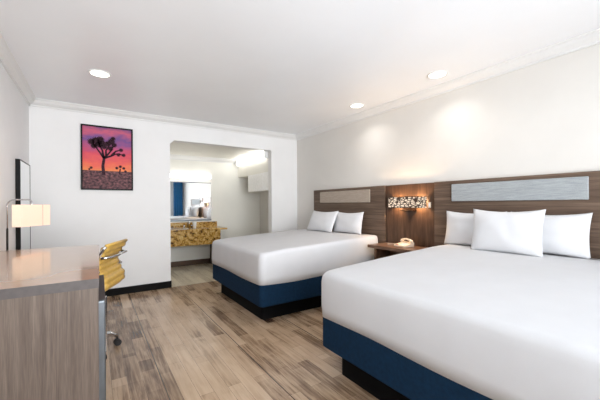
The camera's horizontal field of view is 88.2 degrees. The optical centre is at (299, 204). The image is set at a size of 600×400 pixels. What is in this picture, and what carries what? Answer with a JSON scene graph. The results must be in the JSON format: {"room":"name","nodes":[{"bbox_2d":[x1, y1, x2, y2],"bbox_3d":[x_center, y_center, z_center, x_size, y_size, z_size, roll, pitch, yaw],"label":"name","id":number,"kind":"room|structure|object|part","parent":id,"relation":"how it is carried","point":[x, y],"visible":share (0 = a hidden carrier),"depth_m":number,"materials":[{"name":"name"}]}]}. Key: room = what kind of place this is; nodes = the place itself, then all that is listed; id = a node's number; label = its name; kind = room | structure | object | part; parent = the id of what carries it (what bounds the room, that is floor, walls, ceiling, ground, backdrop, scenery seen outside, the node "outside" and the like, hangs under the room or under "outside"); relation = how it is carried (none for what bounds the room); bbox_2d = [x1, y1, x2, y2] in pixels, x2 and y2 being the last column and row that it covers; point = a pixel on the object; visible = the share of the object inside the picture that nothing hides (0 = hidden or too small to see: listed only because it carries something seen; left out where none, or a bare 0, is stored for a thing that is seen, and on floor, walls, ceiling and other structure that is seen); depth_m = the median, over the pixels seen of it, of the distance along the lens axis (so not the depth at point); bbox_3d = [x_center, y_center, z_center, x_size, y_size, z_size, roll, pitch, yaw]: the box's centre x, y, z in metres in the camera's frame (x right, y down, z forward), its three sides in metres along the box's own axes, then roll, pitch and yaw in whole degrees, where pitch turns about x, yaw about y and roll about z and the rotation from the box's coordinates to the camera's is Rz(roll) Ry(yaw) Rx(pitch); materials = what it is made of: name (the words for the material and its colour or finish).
{"room":"hotel room","nodes":[
{"label":"hotel room","id":0,"kind":"room"},
{"bbox_2d":[0,62,28,250],"bbox_3d":[-1.626,-0.026,1.219,0.100,2.440,5.930,0,0,-34],"label":"wall","id":1,"kind":"structure","parent":0,"point":[14,110],"depth_m":2.79,"materials":[{"name":"paint"}]},
{"bbox_2d":[0,31,35,105],"bbox_3d":[-1.555,-1.204,1.259,0.075,0.085,5.710,0,0,-34],"label":"trim","id":2,"kind":"structure","parent":1,"relation":"attached to","point":[7,59],"depth_m":2.78,"materials":[{"name":"paint"}]},
{"bbox_2d":[15,159,30,249],"bbox_3d":[-2.867,0.321,3.214,0.035,1.520,0.570,0,0,-34],"label":"wall mirror","id":3,"kind":"object","parent":1,"relation":"attached to","point":[22,169],"visible":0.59,"depth_m":3.09,"materials":[{"name":"clear glass"}]},
{"bbox_2d":[20,160,29,249],"bbox_3d":[-2.870,0.321,3.218,0.032,1.500,0.540,0,0,-34],"label":"mirror glass","id":4,"kind":"object","parent":3,"relation":"attached to","point":[24,167],"depth_m":3.18,"materials":[{"name":"white"}]},
{"bbox_2d":[29,106,296,288],"bbox_3d":[-1.638,-0.026,4.698,3.730,2.440,0.120,0,0,-34],"label":"wall","id":5,"kind":"structure","parent":0,"point":[141,216],"depth_m":4.20,"materials":[{"name":"paint"}]},
{"bbox_2d":[81,124,132,190],"bbox_3d":[-2.504,-0.601,4.035,0.576,0.825,0.030,0,0,-34],"label":"framed picture","id":6,"kind":"object","parent":5,"relation":"attached to","point":[106,152],"visible":1,"depth_m":4.02},
{"bbox_2d":[105,281,171,296],"bbox_3d":[-2.501,1.151,4.041,1.553,0.095,0.012,0,0,-34],"label":"baseboard","id":7,"kind":"structure","parent":5,"relation":"attached to","point":[168,284],"depth_m":4.23,"materials":[{"name":"black plastic"}]},
{"bbox_2d":[30,98,296,140],"bbox_3d":[-1.591,-1.204,4.617,3.730,0.085,0.075,0,0,-34],"label":"trim","id":8,"kind":"structure","parent":5,"relation":"attached to","point":[43,103],"depth_m":4.29,"materials":[{"name":"paint"}]},
{"bbox_2d":[170,159,259,261],"bbox_3d":[-2.159,0.072,6.189,2.950,2.250,0.100,0,0,-34],"label":"wall","id":9,"kind":"structure","parent":0,"point":[234,208],"depth_m":6.51,"materials":[{"name":"paint"}]},
{"bbox_2d":[170,181,210,221],"bbox_3d":[-2.421,-0.057,5.946,1.446,0.770,0.013,0,0,-34],"label":"vanity mirror","id":10,"kind":"object","parent":9,"relation":"attached to","point":[189,201],"visible":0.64,"depth_m":6.12,"materials":[{"name":"clear glass"}]},
{"bbox_3d":[-2.419,0.314,5.946,1.446,0.030,0.013,0,0,-34],"label":"clip rail","id":11,"kind":"part","parent":10,"relation":"part of","materials":[{"name":"metal"}]},
{"bbox_2d":[171,258,209,266],"bbox_3d":[-2.080,1.147,6.170,2.850,0.100,0.012,0,0,-34],"label":"baseboard","id":12,"kind":"structure","parent":9,"relation":"attached to","point":[207,260],"depth_m":6.11,"materials":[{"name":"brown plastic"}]},
{"bbox_2d":[170,173,211,179],"bbox_3d":[-2.366,-0.557,5.949,1.347,0.098,0.074,0,0,-34],"label":"vanity light","id":13,"kind":"object","parent":9,"relation":"attached to","point":[172,175],"visible":0.54,"depth_m":6.07,"materials":[{"name":"white"}]},
{"bbox_2d":[170,221,216,227],"bbox_3d":[-2.492,0.403,5.891,1.858,0.103,0.022,0,0,-34],"label":"backsplash","id":14,"kind":"structure","parent":9,"relation":"attached to","point":[212,223],"depth_m":6.18,"materials":[{"name":"gold stone"}]},
{"bbox_2d":[170,154,236,163],"bbox_3d":[-2.292,-0.910,6.000,2.330,0.085,0.075,0,0,-34],"label":"trim","id":15,"kind":"structure","parent":9,"relation":"attached to","point":[172,156],"depth_m":6.21,"materials":[{"name":"paint"}]},
{"bbox_2d":[170,142,261,158],"bbox_3d":[-1.773,-0.995,5.597,2.950,0.080,1.520,0,0,-34],"label":"ceiling","id":16,"kind":"structure","parent":0,"point":[176,148],"depth_m":5.58,"materials":[{"name":"paint"}]},
{"bbox_2d":[106,263,378,399],"bbox_3d":[-0.444,1.237,2.912,3.930,0.100,7.450,0,0,-34],"label":"floor","id":17,"kind":"structure","parent":0,"point":[193,341],"depth_m":2.51,"materials":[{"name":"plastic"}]},
{"bbox_2d":[0,245,98,399],"bbox_3d":[-1.368,0.742,1.576,0.585,0.900,1.252,0,0,-33],"label":"desk","id":18,"kind":"object","parent":17,"relation":"on","point":[49,297],"visible":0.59,"depth_m":1.15,"materials":[{"name":"laminate"}]},
{"bbox_2d":[99,275,106,399],"bbox_3d":[-1.158,0.788,1.329,0.569,0.806,0.530,0,0,-33],"label":"mini refrigerator","id":19,"kind":"object","parent":17,"relation":"on","point":[102,298],"visible":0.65,"depth_m":1.25,"materials":[{"name":"black plastic"}]},
{"bbox_3d":[-0.947,0.385,1.468,0.035,0.002,0.528,0,0,-33],"label":"door trim","id":20,"kind":"part","parent":19,"relation":"part of","materials":[{"name":"black plastic"}]},
{"bbox_3d":[-1.042,0.640,1.661,0.012,0.300,0.020,0,0,-33],"label":"door handle","id":21,"kind":"part","parent":19,"relation":"part of","materials":[{"name":"silver metal"}]},
{"bbox_2d":[99,239,127,358],"bbox_3d":[-1.740,0.747,2.462,0.582,0.895,0.518,0,0,-11],"label":"office chair","id":22,"kind":"object","parent":17,"relation":"on","point":[110,266],"visible":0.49,"depth_m":2.49,"materials":[{"name":"yellow leather"}]},
{"bbox_3d":[-1.713,0.494,2.259,0.560,0.369,0.022,0,0,-11],"label":"rail","id":23,"kind":"part","parent":22,"relation":"part of","materials":[{"name":"silver metal"}]},
{"bbox_3d":[-1.626,1.085,2.558,0.048,0.085,0.224,0,0,45],"label":"leg","id":24,"kind":"part","parent":22,"relation":"part of","materials":[{"name":"silver metal"}]},
{"bbox_3d":[-1.527,0.480,2.504,0.106,0.348,0.386,0,0,-11],"label":"backrest","id":25,"kind":"part","parent":22,"relation":"part of","materials":[{"name":"yellow leather"}]},
{"bbox_3d":[-1.484,0.311,2.512,0.026,0.026,0.410,0,0,-11],"label":"rail","id":26,"kind":"part","parent":22,"relation":"part of","materials":[{"name":"yellow leather"}]},
{"bbox_2d":[170,221,226,263],"bbox_3d":[-2.335,0.774,5.684,1.888,0.848,0.538,0,0,-34],"label":"countertop","id":27,"kind":"structure","parent":17,"relation":"on","point":[205,233],"depth_m":5.75,"materials":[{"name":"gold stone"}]},
{"bbox_2d":[171,226,226,231],"bbox_3d":[-2.337,0.468,5.684,1.888,0.030,0.538,0,0,-34],"label":"countertop","id":28,"kind":"structure","parent":27,"relation":"on","point":[213,227],"depth_m":5.82,"materials":[{"name":"gold stone"}]},
{"bbox_3d":[-1.703,0.837,6.136,0.025,0.715,0.453,0,0,-34],"label":"support panel","id":29,"kind":"part","parent":27,"relation":"part of","materials":[{"name":"laminate"}]},
{"bbox_2d":[212,229,377,319],"bbox_3d":[-0.106,0.791,4.117,1.696,0.787,1.536,0,0,-34],"label":"bed","id":30,"kind":"object","parent":17,"relation":"on","point":[274,274],"visible":0.92,"depth_m":3.42,"materials":[{"name":"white fabric"}]},
{"bbox_3d":[-0.107,0.606,4.117,1.696,0.417,1.536,0,0,-34],"label":"mattress with sheet","id":31,"kind":"part","parent":30,"relation":"part of","materials":[{"name":"white fabric"}]},
{"bbox_2d":[307,210,338,232],"bbox_3d":[0.326,0.247,4.657,0.176,0.311,0.624,0,0,-36],"label":"pillow","id":32,"kind":"object","parent":30,"relation":"on","point":[319,221],"visible":1,"depth_m":4.55,"materials":[{"name":"fabric"}]},
{"bbox_2d":[333,212,363,234],"bbox_3d":[0.666,0.250,4.331,0.138,0.305,0.582,0,0,-30],"label":"pillow","id":33,"kind":"object","parent":30,"relation":"on","point":[344,222],"visible":0.93,"depth_m":4.24,"materials":[{"name":"fabric"}]},
{"bbox_2d":[368,242,426,259],"bbox_3d":[1.138,0.827,3.543,0.338,0.700,0.660,0,0,-34],"label":"nightstand","id":34,"kind":"object","parent":17,"relation":"on","point":[381,250],"visible":0.27,"depth_m":3.63,"materials":[{"name":"laminate"}]},
{"bbox_3d":[1.012,0.845,3.802,0.256,0.665,0.030,0,0,-34],"label":"panel","id":35,"kind":"part","parent":34,"relation":"part of","materials":[{"name":"laminate"}]},
{"bbox_2d":[388,238,413,247],"bbox_3d":[1.159,0.431,3.572,0.150,0.093,0.313,0,0,-22],"label":"telephone","id":36,"kind":"object","parent":34,"relation":"on","point":[404,244],"visible":1,"depth_m":3.49,"materials":[{"name":"beige plastic"}]},
{"bbox_2d":[321,244,599,399],"bbox_3d":[1.275,0.784,2.039,1.696,0.785,1.597,0,0,-34],"label":"bed","id":37,"kind":"object","parent":17,"relation":"on","point":[449,321],"visible":0.93,"depth_m":1.56,"materials":[{"name":"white fabric"}]},
{"bbox_2d":[444,211,473,245],"bbox_3d":[1.624,0.229,2.909,0.140,0.337,0.562,0,0,-31],"label":"pillow","id":38,"kind":"object","parent":37,"relation":"on","point":[459,229],"visible":0.5,"depth_m":2.97,"materials":[{"name":"fabric"}]},
{"bbox_2d":[471,209,545,256],"bbox_3d":[1.674,0.219,2.527,0.161,0.365,0.538,0,0,-27],"label":"pillow","id":39,"kind":"object","parent":37,"relation":"on","point":[520,233],"visible":0.99,"depth_m":2.45,"materials":[{"name":"fabric"}]},
{"bbox_2d":[542,213,592,259],"bbox_3d":[1.942,0.227,2.436,0.133,0.337,0.531,0,0,-35],"label":"pillow","id":40,"kind":"object","parent":37,"relation":"on","point":[565,235],"visible":0.5,"depth_m":2.29,"materials":[{"name":"fabric"}]},
{"bbox_3d":[-2.105,0.817,2.615,0.611,0.760,1.210,0,0,-34],"label":"desk","id":41,"kind":"object","parent":17,"relation":"on","visible":0},
{"bbox_2d":[6,199,49,250],"bbox_3d":[-2.302,0.196,2.566,0.234,0.484,0.301,0,0,-2],"label":"desk lamp","id":42,"kind":"object","parent":41,"relation":"on","point":[22,215],"visible":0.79,"depth_m":2.53,"materials":[{"name":"fabric"}]},
{"bbox_3d":[-2.222,0.089,2.569,0.070,0.176,0.300,0,0,-3],"label":"lamp shade","id":43,"kind":"part","parent":42,"relation":"part of","materials":[{"name":"beige fabric"}]},
{"bbox_2d":[238,158,267,177],"bbox_3d":[-0.732,-0.772,6.228,0.520,0.380,1.420,0,0,-34],"label":"wall closet header","id":44,"kind":"structure","parent":0,"point":[261,166],"depth_m":6.02,"materials":[{"name":"paint"}]},
{"bbox_2d":[236,151,267,165],"bbox_3d":[-0.967,-0.888,6.042,0.074,0.136,1.330,0,0,-34],"label":"closet light","id":45,"kind":"object","parent":44,"relation":"attached to","point":[262,155],"visible":0.89,"depth_m":5.89,"materials":[{"name":"white"}]},
{"bbox_2d":[248,172,267,191],"bbox_3d":[-0.584,-0.417,5.995,0.525,0.329,0.860,0,0,-34],"label":"shelf unit","id":46,"kind":"object","parent":44,"relation":"attached to","point":[256,182],"visible":0.87,"depth_m":5.83,"materials":[{"name":"white laminate"}]},
{"bbox_2d":[0,0,599,134],"bbox_3d":[-0.039,-1.306,2.279,3.930,0.100,5.930,0,0,-34],"label":"ceiling","id":47,"kind":"structure","parent":0,"point":[294,67],"depth_m":2.48,"materials":[{"name":"paint"}]},
{"bbox_2d":[88,69,110,77],"bbox_3d":[-1.901,-1.241,2.941,0.190,0.008,0.190,0,0,-34],"label":"recessed light","id":48,"kind":"object","parent":47,"relation":"in","point":[95,72],"visible":1,"depth_m":2.93,"materials":[{"name":"white plastic"}]},
{"bbox_2d":[350,103,364,107],"bbox_3d":[0.725,-1.256,3.940,0.190,0.008,0.190,0,0,-34],"label":"recessed light","id":49,"kind":"object","parent":47,"relation":"in","point":[355,105],"visible":1,"depth_m":3.93,"materials":[{"name":"white plastic"}]},
{"bbox_2d":[427,70,447,78],"bbox_3d":[1.336,-1.260,3.010,0.190,0.008,0.190,0,0,-34],"label":"recessed light","id":50,"kind":"object","parent":47,"relation":"in","point":[441,73],"visible":1,"depth_m":3.00,"materials":[{"name":"white plastic"}]},
{"bbox_2d":[260,43,599,233],"bbox_3d":[1.144,-0.043,3.971,0.100,2.440,7.450,0,0,-34],"label":"wall","id":51,"kind":"structure","parent":0,"point":[541,118],"depth_m":3.01,"materials":[{"name":"paint"}]},
{"bbox_2d":[314,186,385,242],"bbox_3d":[0.661,0.401,4.555,0.061,1.278,1.520,0,0,-34],"label":"headboard","id":52,"kind":"object","parent":51,"relation":"attached to","point":[371,201],"visible":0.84,"depth_m":4.23,"materials":[{"name":"laminate"}]},
{"bbox_2d":[386,182,434,247],"bbox_3d":[1.286,0.398,3.647,0.024,1.276,0.675,0,0,-34],"label":"wall panel","id":53,"kind":"object","parent":51,"relation":"attached to","point":[417,226],"visible":0.44,"depth_m":3.60,"materials":[{"name":"laminate"}]},
{"bbox_2d":[388,196,426,210],"bbox_3d":[1.240,-0.007,3.590,0.112,0.167,0.454,0,0,-34],"label":"wall sconce","id":54,"kind":"object","parent":53,"relation":"attached to","point":[411,203],"visible":1,"depth_m":3.53,"materials":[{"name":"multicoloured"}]},
{"bbox_3d":[1.253,0.002,3.599,0.080,0.150,0.180,0,0,-34],"label":"plate","id":55,"kind":"part","parent":54,"relation":"part of","materials":[{"name":"brown metal"}]},
{"bbox_2d":[296,28,599,139],"bbox_3d":[1.490,-1.222,3.281,0.075,0.085,5.710,0,0,-34],"label":"trim","id":56,"kind":"structure","parent":51,"relation":"attached to","point":[590,38],"depth_m":2.95,"materials":[{"name":"paint"}]},
{"bbox_2d":[434,171,599,258],"bbox_3d":[1.885,0.394,2.712,0.061,1.278,1.535,0,0,-34],"label":"headboard","id":57,"kind":"object","parent":51,"relation":"attached to","point":[572,193],"visible":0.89,"depth_m":2.63,"materials":[{"name":"laminate"}]}
]}

